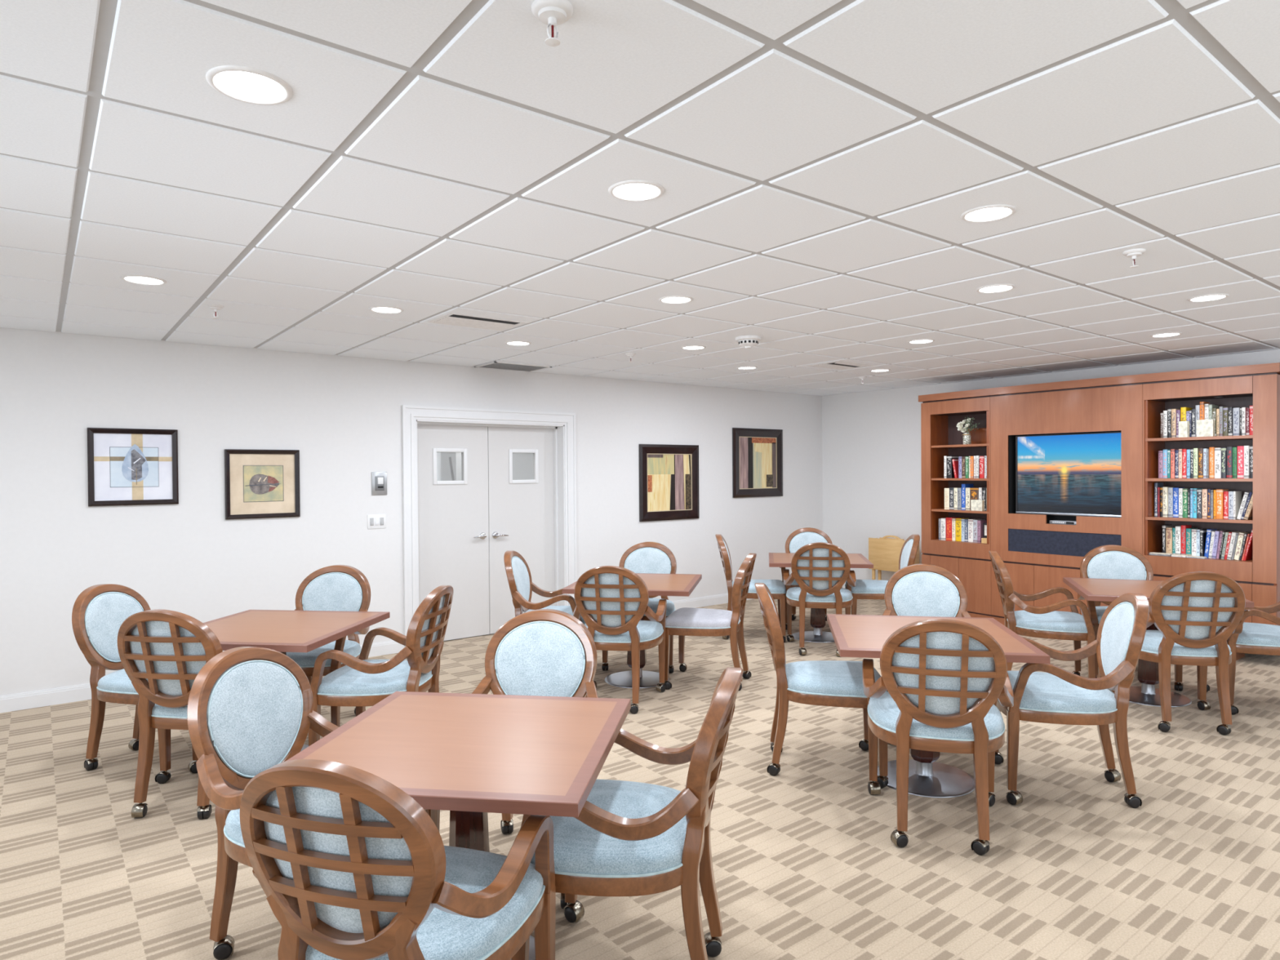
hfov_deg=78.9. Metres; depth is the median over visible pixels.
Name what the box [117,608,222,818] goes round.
chair
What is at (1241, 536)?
book
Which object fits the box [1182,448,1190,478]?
book
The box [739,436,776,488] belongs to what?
print
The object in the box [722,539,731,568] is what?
cushion
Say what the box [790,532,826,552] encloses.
cushion
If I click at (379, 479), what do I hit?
wall control
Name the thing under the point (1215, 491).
book
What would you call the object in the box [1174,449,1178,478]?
book
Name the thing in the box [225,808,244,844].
seat cushion
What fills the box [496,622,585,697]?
cushion
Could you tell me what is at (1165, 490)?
book
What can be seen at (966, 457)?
book
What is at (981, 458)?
book
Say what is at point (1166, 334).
recessed light
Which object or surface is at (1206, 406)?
book
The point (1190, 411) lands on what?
book
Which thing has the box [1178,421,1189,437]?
notebook
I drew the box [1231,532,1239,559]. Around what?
book
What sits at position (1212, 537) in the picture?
book
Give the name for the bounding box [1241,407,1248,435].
book
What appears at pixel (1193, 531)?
book
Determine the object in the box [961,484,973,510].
book
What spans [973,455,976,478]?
book
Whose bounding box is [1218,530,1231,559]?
book
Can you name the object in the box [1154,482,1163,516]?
book
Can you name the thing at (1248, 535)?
book
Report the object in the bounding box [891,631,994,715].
cushion
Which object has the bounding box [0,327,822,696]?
wall
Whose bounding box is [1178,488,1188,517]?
book
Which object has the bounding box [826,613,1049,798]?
table
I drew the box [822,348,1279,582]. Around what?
wall
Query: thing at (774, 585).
seat cushion
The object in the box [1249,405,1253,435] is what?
book
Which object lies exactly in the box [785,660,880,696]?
seat cushion
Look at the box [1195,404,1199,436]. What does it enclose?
book
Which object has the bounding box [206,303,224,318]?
sprinkler
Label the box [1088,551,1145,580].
cushion
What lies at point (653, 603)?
seat cushion
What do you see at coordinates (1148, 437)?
shelf
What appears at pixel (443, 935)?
seat cushion
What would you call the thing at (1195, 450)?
book
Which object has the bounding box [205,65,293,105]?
recessed light
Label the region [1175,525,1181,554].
book
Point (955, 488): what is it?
book
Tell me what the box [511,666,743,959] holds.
armchair
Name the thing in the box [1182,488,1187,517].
book
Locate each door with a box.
[417,424,489,640]
[487,426,555,634]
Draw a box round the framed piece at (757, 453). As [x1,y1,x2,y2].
[732,427,782,497]
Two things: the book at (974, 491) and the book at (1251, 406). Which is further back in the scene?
the book at (974, 491)
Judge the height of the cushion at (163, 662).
0.371 m
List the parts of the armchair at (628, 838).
leg, leg, arm, seat rail, arm, leg, leg, frame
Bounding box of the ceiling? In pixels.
[0,0,1279,395]
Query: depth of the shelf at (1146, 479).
6.38 m
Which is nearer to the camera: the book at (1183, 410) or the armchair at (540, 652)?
the armchair at (540, 652)
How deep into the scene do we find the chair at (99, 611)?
4.09 m
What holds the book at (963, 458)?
on the bookcase at (1037, 554)
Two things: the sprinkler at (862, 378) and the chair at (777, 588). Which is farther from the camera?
the sprinkler at (862, 378)
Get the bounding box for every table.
[203,609,390,751]
[285,691,631,959]
[562,573,702,688]
[768,552,873,642]
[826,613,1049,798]
[1062,577,1253,706]
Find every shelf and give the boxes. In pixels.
[931,443,989,448]
[931,478,989,480]
[931,508,989,513]
[936,538,986,544]
[1145,435,1253,441]
[1145,478,1253,481]
[1145,516,1253,523]
[1151,555,1253,562]
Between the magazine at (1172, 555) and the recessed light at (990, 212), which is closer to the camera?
the recessed light at (990, 212)
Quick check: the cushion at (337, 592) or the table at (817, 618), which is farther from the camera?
the table at (817, 618)
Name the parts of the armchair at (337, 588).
leg, seat rail, frame, leg, arm, leg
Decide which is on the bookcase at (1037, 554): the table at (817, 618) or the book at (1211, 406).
the book at (1211, 406)
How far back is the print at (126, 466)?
5.54 m
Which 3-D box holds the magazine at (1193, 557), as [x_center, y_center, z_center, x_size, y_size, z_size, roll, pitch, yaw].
[4.605,0.638,6.438,0.072,0.012,0.125,-1,1,-38]
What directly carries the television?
attached to the bookcase at (1037, 554)
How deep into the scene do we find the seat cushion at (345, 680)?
3.95 m
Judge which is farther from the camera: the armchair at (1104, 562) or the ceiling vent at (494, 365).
the ceiling vent at (494, 365)
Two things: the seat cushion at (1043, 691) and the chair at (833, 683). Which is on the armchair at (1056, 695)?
the seat cushion at (1043, 691)
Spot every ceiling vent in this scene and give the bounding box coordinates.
[426,312,527,330]
[474,361,551,372]
[808,360,872,369]
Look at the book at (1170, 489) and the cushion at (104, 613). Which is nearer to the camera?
the cushion at (104, 613)
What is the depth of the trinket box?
7.87 m
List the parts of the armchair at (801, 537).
arm, leg, leg, frame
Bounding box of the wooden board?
[967,427,986,444]
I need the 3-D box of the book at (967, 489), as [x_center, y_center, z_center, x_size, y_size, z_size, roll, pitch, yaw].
[3.456,0.196,8.112,0.156,0.232,0.049,-1,1,-38]
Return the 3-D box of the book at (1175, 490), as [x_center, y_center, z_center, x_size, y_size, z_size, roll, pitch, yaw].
[4.591,0.190,6.635,0.141,0.250,0.040,-1,1,-38]
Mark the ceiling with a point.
(818, 164)
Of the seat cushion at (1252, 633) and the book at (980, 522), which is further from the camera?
the book at (980, 522)
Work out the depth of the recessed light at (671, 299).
4.39 m
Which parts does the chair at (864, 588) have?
leg, seat rail, frame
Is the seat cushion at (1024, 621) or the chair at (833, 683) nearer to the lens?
the chair at (833, 683)
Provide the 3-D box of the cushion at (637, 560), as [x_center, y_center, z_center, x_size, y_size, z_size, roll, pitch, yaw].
[0.067,0.755,6.527,0.394,0.371,0.105,0,1,10]
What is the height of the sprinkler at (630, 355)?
0.078 m
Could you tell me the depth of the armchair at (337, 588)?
4.99 m
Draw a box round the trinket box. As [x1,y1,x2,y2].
[981,537,986,543]
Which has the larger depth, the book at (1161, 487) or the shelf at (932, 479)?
the shelf at (932, 479)
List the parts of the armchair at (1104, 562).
arm, leg, leg, frame, leg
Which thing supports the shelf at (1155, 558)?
attached to the bookcase at (1037, 554)
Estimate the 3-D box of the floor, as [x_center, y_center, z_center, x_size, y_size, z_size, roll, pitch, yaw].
[1.412,1.528,3.555,9.950,0.050,9.675,-1,1,-38]
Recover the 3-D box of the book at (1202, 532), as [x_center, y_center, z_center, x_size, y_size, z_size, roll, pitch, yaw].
[4.706,0.527,6.489,0.150,0.230,0.022,-1,1,-38]
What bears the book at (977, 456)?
on the bookcase at (1037, 554)
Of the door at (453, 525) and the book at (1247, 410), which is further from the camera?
the door at (453, 525)
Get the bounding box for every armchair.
[186,646,436,959]
[240,759,555,959]
[286,564,370,726]
[308,585,453,746]
[436,608,598,909]
[503,551,586,624]
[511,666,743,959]
[573,565,666,714]
[779,527,842,629]
[783,542,856,656]
[862,618,1013,855]
[882,564,971,744]
[988,551,1095,678]
[995,593,1149,808]
[1077,544,1182,691]
[1111,571,1245,735]
[1206,601,1279,715]
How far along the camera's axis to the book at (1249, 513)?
6.19 m
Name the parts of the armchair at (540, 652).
leg, arm, leg, frame, arm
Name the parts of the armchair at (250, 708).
arm, leg, frame, leg, arm, seat rail, leg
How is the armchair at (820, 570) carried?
on the floor
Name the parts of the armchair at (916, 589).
arm, frame, arm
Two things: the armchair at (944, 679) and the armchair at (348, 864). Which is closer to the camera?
the armchair at (348, 864)
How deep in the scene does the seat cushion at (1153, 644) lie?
4.58 m
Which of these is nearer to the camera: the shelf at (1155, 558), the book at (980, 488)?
the shelf at (1155, 558)
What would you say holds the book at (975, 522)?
on the bookcase at (1037, 554)
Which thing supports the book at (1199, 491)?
on the bookcase at (1037, 554)
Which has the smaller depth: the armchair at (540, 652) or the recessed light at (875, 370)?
the armchair at (540, 652)
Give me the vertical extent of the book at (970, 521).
0.232 m
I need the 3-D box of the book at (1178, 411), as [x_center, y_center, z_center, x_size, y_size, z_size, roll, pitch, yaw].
[4.600,-0.475,6.615,0.155,0.235,0.028,-1,1,-38]
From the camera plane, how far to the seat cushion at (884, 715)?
3.24 m
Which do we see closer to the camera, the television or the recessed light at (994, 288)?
the recessed light at (994, 288)
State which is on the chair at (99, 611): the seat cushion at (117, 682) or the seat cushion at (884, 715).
the seat cushion at (117, 682)
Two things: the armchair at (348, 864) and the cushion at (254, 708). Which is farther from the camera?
the cushion at (254, 708)
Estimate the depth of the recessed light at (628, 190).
2.69 m
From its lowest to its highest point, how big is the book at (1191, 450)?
0.245 m
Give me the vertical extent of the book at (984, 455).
0.228 m
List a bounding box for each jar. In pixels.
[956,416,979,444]
[963,432,971,444]
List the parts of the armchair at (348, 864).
leg, frame, leg, arm, seat rail, leg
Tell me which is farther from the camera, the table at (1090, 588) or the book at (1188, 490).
the book at (1188, 490)
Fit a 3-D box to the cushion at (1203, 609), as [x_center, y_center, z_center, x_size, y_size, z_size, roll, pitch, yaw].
[3.242,0.755,4.530,0.394,0.371,0.105,0,1,12]
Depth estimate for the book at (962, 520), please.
8.11 m
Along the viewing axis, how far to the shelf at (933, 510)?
8.17 m
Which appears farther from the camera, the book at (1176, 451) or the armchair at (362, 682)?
the book at (1176, 451)
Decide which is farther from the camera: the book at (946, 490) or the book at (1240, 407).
the book at (946, 490)
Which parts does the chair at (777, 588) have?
frame, leg, seat rail, leg, leg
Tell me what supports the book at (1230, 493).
on the bookcase at (1037, 554)
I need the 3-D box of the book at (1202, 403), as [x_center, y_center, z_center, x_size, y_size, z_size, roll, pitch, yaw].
[4.698,-0.501,6.476,0.147,0.290,0.028,-1,1,-38]
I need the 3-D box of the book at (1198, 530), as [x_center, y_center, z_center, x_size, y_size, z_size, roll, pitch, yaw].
[4.687,0.527,6.505,0.139,0.230,0.022,-1,1,-38]
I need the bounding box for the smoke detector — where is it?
[735,335,761,348]
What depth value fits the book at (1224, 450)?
6.32 m
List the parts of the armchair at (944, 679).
leg, arm, leg, seat rail, frame, leg, leg, arm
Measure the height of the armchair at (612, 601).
0.955 m
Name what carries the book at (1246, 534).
on the bookcase at (1037, 554)
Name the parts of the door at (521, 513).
lever, vision pane, vision frame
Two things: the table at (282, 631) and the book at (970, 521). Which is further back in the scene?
the book at (970, 521)
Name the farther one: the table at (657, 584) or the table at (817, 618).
the table at (817, 618)
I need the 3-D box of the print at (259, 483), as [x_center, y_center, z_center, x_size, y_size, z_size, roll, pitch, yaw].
[-2.935,0.030,6.065,0.534,0.533,0.026,-1,1,-38]
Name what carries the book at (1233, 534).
on the bookcase at (1037, 554)
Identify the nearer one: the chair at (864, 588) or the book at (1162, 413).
the book at (1162, 413)
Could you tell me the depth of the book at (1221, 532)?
6.35 m
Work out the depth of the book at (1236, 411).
6.25 m
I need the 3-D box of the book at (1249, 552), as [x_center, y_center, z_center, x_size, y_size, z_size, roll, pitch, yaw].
[4.906,0.518,6.243,0.156,0.252,0.073,-1,1,-38]
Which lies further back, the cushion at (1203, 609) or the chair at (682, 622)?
the chair at (682, 622)
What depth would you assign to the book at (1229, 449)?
6.29 m
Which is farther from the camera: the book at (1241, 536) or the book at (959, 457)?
the book at (959, 457)
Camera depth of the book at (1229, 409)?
6.28 m
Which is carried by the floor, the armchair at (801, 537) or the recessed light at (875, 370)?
the armchair at (801, 537)
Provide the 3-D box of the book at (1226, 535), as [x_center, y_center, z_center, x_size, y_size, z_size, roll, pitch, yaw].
[4.809,0.533,6.371,0.156,0.221,0.051,-1,1,-38]
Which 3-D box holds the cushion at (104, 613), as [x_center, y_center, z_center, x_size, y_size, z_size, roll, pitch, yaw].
[-2.873,0.801,4.247,0.105,0.371,0.394,0,1,8]
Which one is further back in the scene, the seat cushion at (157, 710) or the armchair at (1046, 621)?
the armchair at (1046, 621)
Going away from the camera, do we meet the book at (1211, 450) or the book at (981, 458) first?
the book at (1211, 450)
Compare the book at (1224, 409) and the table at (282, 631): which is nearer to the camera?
the table at (282, 631)
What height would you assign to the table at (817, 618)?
0.735 m
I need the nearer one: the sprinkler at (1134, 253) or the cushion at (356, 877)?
the cushion at (356, 877)
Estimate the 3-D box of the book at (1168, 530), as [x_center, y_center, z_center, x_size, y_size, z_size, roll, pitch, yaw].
[4.566,0.524,6.680,0.147,0.235,0.045,-1,1,-38]
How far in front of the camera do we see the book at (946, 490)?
8.25 m
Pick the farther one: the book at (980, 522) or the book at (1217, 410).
the book at (980, 522)
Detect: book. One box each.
[938,518,941,539]
[940,517,946,540]
[943,456,946,478]
[944,488,949,509]
[946,455,958,478]
[946,516,959,540]
[949,487,954,509]
[951,458,958,478]
[951,518,955,540]
[954,487,959,509]
[955,517,966,541]
[957,487,961,510]
[958,456,961,478]
[961,456,965,478]
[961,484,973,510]
[961,518,972,541]
[964,518,973,542]
[965,456,968,478]
[965,487,969,510]
[968,456,970,478]
[968,519,975,542]
[969,487,978,510]
[970,456,973,478]
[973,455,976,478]
[973,519,985,542]
[976,455,984,478]
[977,520,986,542]
[978,487,982,499]
[979,456,984,478]
[982,487,986,511]
[984,455,986,478]
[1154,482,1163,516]
[1157,486,1160,516]
[1158,450,1163,478]
[1160,412,1163,438]
[1160,486,1164,516]
[1162,486,1173,516]
[1162,524,1171,552]
[1163,410,1167,437]
[1163,449,1167,478]
[1165,526,1173,553]
[1167,408,1171,437]
[1167,449,1170,478]
[1168,487,1173,516]
[1170,448,1178,478]
[1171,408,1180,437]
[1172,527,1175,554]
[1173,487,1184,517]
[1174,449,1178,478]
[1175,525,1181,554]
[1176,409,1180,437]
[1178,448,1182,478]
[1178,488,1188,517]
[1180,407,1192,421]
[1181,524,1191,555]
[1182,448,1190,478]
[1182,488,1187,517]
[1186,411,1189,421]
[1186,449,1190,478]
[1186,527,1196,555]
[1187,488,1190,517]
[1189,410,1191,436]
[1190,448,1193,478]
[1190,488,1192,517]
[1191,408,1195,436]
[1191,528,1198,555]
[1192,488,1203,517]
[1193,448,1198,478]
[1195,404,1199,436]
[1196,488,1202,518]
[1196,528,1203,555]
[1198,448,1208,478]
[1200,401,1209,419]
[1200,528,1207,556]
[1202,488,1207,518]
[1203,448,1208,478]
[1204,404,1212,419]
[1204,528,1217,558]
[1206,448,1208,478]
[1207,488,1216,518]
[1208,404,1218,419]
[1208,447,1220,478]
[1208,530,1215,558]
[1210,489,1213,518]
[1211,529,1222,558]
[1212,408,1219,435]
[1213,489,1216,518]
[1214,448,1221,478]
[1216,408,1219,435]
[1216,488,1228,519]
[1216,530,1226,558]
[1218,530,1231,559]
[1219,406,1226,435]
[1221,447,1226,478]
[1221,531,1231,559]
[1222,407,1227,435]
[1223,490,1233,519]
[1224,531,1233,559]
[1226,446,1237,478]
[1226,531,1242,559]
[1227,407,1236,435]
[1228,490,1234,519]
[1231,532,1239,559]
[1232,407,1239,435]
[1232,447,1237,478]
[1233,491,1241,519]
[1234,531,1249,559]
[1236,491,1251,519]
[1237,445,1244,478]
[1239,532,1251,559]
[1240,407,1241,435]
[1240,491,1253,519]
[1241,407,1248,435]
[1241,533,1250,560]
[1243,528,1253,560]
[1244,445,1248,478]
[1244,493,1253,519]
[1245,407,1249,435]
[1248,445,1253,478]
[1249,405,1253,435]
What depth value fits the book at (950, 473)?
8.22 m
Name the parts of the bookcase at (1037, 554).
cabinet door, frame, panel, cabinet door, cabinet door, cabinet door, speaker panel, frame, cabinet door, cornice, cabinet door, frame, panel, cabinet door, panel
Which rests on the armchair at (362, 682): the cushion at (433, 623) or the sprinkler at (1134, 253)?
the cushion at (433, 623)
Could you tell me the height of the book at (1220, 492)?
0.240 m
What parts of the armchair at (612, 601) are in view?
arm, leg, frame, seat rail, leg, arm, leg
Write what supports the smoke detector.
attached to the ceiling
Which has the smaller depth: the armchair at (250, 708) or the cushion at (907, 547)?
the armchair at (250, 708)
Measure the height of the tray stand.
0.779 m
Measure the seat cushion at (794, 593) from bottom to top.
0.072 m
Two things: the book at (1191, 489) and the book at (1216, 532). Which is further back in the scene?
the book at (1191, 489)
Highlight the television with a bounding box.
[1015,431,1120,517]
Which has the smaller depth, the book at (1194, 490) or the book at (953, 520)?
the book at (1194, 490)
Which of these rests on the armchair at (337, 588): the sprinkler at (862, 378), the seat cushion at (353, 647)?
the seat cushion at (353, 647)
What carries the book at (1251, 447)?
on the bookcase at (1037, 554)
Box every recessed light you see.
[120,274,167,284]
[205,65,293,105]
[368,306,403,313]
[505,340,531,345]
[608,180,664,201]
[658,295,693,303]
[680,345,706,350]
[736,366,757,369]
[869,368,890,372]
[907,338,934,343]
[960,204,1017,222]
[975,284,1015,293]
[1150,332,1182,337]
[1186,293,1229,302]
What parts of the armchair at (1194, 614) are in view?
arm, leg, seat rail, frame, leg, leg, arm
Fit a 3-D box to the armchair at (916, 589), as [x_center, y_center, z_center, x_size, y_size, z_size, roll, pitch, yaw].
[1.723,1.012,4.617,0.615,0.955,0.658,0,1,13]
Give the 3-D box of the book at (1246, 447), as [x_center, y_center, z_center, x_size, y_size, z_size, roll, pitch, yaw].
[4.886,-0.144,6.244,0.144,0.260,0.034,-1,1,-38]
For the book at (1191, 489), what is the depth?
6.50 m
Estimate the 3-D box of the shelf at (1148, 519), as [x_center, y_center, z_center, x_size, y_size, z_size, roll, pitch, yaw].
[4.715,0.328,6.505,0.364,0.024,0.762,-1,1,-42]
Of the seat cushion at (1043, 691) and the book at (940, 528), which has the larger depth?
the book at (940, 528)
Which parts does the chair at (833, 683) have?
frame, leg, leg, seat rail, leg, leg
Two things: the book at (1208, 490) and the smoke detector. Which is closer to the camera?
the smoke detector
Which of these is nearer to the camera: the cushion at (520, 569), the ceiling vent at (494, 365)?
the cushion at (520, 569)
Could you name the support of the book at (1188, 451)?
on the bookcase at (1037, 554)
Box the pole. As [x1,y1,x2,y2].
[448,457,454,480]
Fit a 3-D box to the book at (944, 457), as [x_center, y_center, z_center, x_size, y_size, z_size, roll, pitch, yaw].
[3.296,-0.138,8.302,0.162,0.235,0.027,-1,1,-38]
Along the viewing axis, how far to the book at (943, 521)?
8.28 m
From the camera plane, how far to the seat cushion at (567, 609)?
5.91 m
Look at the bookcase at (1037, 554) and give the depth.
6.97 m
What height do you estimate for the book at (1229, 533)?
0.220 m
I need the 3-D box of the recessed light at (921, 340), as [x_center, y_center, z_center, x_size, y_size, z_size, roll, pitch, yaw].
[2.131,-1.052,5.901,0.196,0.012,0.196,-1,1,-38]
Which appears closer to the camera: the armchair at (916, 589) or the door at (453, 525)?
the armchair at (916, 589)
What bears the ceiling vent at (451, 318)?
in the ceiling
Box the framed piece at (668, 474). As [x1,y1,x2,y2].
[639,444,699,521]
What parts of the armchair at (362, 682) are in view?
leg, leg, arm, seat rail, arm, leg, frame, leg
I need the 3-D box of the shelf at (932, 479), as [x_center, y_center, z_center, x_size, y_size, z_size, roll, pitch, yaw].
[3.442,-0.008,8.153,0.363,0.022,0.708,-1,1,-33]
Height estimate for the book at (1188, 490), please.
0.240 m
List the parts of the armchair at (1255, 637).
leg, arm, seat rail, arm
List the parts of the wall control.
recess panel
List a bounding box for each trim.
[401,404,577,646]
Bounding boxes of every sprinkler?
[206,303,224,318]
[531,0,573,46]
[625,352,635,362]
[857,376,866,383]
[1122,248,1146,267]
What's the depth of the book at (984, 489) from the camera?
7.91 m
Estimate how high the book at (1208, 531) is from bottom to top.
0.237 m
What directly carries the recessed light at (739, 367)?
in the ceiling
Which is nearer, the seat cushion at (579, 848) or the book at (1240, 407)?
the seat cushion at (579, 848)
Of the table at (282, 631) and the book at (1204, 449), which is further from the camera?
the book at (1204, 449)
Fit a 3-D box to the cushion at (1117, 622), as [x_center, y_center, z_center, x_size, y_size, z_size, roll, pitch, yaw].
[2.291,0.770,3.708,0.105,0.371,0.394,0,1,16]
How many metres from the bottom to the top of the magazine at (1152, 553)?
0.020 m
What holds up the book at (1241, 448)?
on the bookcase at (1037, 554)
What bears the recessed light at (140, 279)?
in the ceiling
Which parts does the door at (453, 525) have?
vision pane, vision frame, lever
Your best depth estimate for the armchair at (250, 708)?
2.55 m
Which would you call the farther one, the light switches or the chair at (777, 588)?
the chair at (777, 588)
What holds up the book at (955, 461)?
on the bookcase at (1037, 554)
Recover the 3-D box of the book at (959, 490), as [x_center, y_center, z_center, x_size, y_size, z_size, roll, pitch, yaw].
[3.387,0.196,8.174,0.139,0.230,0.041,-1,1,-38]
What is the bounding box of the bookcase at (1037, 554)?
[918,362,1279,660]
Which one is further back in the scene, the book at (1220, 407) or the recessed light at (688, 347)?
the book at (1220, 407)
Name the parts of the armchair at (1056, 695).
leg, seat rail, arm, arm, leg, frame, leg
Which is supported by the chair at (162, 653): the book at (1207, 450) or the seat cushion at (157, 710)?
the seat cushion at (157, 710)
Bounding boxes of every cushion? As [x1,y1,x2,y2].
[84,592,142,661]
[97,668,137,693]
[129,621,205,695]
[151,703,187,716]
[206,662,301,775]
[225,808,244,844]
[263,786,413,933]
[286,640,360,666]
[302,573,362,611]
[305,845,542,959]
[317,659,431,694]
[420,595,444,660]
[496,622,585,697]
[511,556,529,600]
[524,605,585,623]
[530,778,687,874]
[582,573,640,626]
[584,620,662,641]
[625,547,670,573]
[644,598,674,614]
[665,607,739,627]
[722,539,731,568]
[732,579,786,592]
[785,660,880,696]
[786,586,852,601]
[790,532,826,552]
[796,547,844,590]
[845,579,888,592]
[868,691,1003,738]
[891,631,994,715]
[893,572,959,617]
[900,539,912,568]
[1007,671,1116,711]
[1013,609,1087,631]
[1087,606,1107,622]
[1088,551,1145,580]
[1101,602,1133,675]
[1141,630,1231,655]
[1161,579,1235,639]
[1235,622,1279,645]
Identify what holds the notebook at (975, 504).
on the bookcase at (1037, 554)
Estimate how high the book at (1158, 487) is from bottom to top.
0.255 m
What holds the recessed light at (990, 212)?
in the ceiling
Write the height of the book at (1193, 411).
0.235 m
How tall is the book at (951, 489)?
0.232 m
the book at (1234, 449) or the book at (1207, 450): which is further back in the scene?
the book at (1207, 450)
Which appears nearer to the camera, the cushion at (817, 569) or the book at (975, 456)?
the cushion at (817, 569)
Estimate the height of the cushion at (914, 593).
0.371 m
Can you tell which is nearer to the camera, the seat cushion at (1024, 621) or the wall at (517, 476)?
the seat cushion at (1024, 621)
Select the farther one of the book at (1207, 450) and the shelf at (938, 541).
the shelf at (938, 541)
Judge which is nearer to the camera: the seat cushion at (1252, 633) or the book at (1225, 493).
the seat cushion at (1252, 633)
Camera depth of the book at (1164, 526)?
6.66 m
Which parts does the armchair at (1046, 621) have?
frame, leg, leg, arm, seat rail, arm, leg, leg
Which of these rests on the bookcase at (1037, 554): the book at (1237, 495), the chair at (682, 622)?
the book at (1237, 495)
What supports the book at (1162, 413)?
on the bookcase at (1037, 554)
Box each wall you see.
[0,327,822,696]
[436,452,533,480]
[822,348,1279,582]
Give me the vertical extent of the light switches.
0.118 m
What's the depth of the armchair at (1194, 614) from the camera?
4.53 m
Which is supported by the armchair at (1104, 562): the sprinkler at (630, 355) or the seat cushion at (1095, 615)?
the seat cushion at (1095, 615)
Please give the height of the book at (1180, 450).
0.245 m
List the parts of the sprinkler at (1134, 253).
frame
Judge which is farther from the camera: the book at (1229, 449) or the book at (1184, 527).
the book at (1184, 527)
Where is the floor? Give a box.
[0,599,1279,959]
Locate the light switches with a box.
[367,514,386,528]
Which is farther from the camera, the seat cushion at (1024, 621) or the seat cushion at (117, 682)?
the seat cushion at (1024, 621)
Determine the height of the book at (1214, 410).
0.232 m
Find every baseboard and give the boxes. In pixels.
[0,640,404,712]
[672,593,753,610]
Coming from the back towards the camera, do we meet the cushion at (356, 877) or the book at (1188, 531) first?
the book at (1188, 531)
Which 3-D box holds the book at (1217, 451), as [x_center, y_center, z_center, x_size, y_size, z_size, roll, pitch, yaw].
[4.782,-0.139,6.408,0.162,0.248,0.044,-1,1,-38]
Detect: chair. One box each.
[71,583,170,783]
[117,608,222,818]
[601,542,676,673]
[662,553,756,690]
[715,533,786,642]
[754,582,888,788]
[844,534,919,614]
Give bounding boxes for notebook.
[970,499,984,511]
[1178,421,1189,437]
[1196,419,1214,436]
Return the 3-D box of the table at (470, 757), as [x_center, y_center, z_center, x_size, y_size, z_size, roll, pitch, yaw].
[-0.531,1.162,2.422,0.890,0.735,0.890,0,1,8]
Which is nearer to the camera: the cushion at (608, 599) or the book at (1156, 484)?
the cushion at (608, 599)
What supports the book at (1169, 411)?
on the bookcase at (1037, 554)
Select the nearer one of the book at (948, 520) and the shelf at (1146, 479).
the shelf at (1146, 479)
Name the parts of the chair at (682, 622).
leg, leg, seat rail, leg, leg, frame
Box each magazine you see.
[1148,551,1173,556]
[1171,554,1187,557]
[1186,555,1207,558]
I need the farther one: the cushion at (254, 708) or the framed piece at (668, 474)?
the framed piece at (668, 474)
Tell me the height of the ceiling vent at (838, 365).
0.014 m
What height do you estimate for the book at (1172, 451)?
0.245 m
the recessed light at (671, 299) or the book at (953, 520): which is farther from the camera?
the book at (953, 520)
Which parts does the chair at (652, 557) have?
leg, frame, seat rail, leg, leg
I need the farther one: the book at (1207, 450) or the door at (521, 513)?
the door at (521, 513)
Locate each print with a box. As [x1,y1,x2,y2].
[87,427,178,506]
[224,448,300,519]
[647,453,691,511]
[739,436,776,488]
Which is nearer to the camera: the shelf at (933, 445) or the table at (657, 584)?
the table at (657, 584)
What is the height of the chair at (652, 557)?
0.955 m
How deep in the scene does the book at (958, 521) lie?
8.15 m
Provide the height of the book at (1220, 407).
0.242 m
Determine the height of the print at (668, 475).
0.632 m
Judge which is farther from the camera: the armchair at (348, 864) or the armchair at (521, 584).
the armchair at (521, 584)
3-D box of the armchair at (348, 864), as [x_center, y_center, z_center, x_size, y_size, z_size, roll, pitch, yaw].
[-0.583,1.058,1.901,0.615,0.955,0.658,0,1,16]
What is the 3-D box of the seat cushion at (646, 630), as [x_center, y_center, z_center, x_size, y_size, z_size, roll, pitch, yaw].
[-0.136,1.016,5.304,0.560,0.072,0.524,0,1,9]
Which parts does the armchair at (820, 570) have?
leg, arm, leg, seat rail, frame, leg, leg, arm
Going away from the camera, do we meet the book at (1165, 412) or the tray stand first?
the book at (1165, 412)
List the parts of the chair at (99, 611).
leg, frame, seat rail, leg, leg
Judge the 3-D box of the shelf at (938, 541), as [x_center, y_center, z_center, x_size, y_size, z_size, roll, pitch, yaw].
[3.447,0.650,8.160,0.363,0.022,0.708,-1,1,-33]
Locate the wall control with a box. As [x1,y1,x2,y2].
[371,471,386,495]
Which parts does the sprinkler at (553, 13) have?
glass bulb, frame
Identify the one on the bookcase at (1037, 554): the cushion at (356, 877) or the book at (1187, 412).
the book at (1187, 412)
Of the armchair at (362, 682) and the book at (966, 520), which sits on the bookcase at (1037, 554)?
the book at (966, 520)
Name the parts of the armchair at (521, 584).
leg, frame, arm, arm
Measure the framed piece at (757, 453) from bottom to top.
0.828 m
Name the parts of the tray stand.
leg, leg, handle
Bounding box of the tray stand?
[868,535,919,580]
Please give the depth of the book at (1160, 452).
6.68 m
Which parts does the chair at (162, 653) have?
leg, seat rail, frame, leg, leg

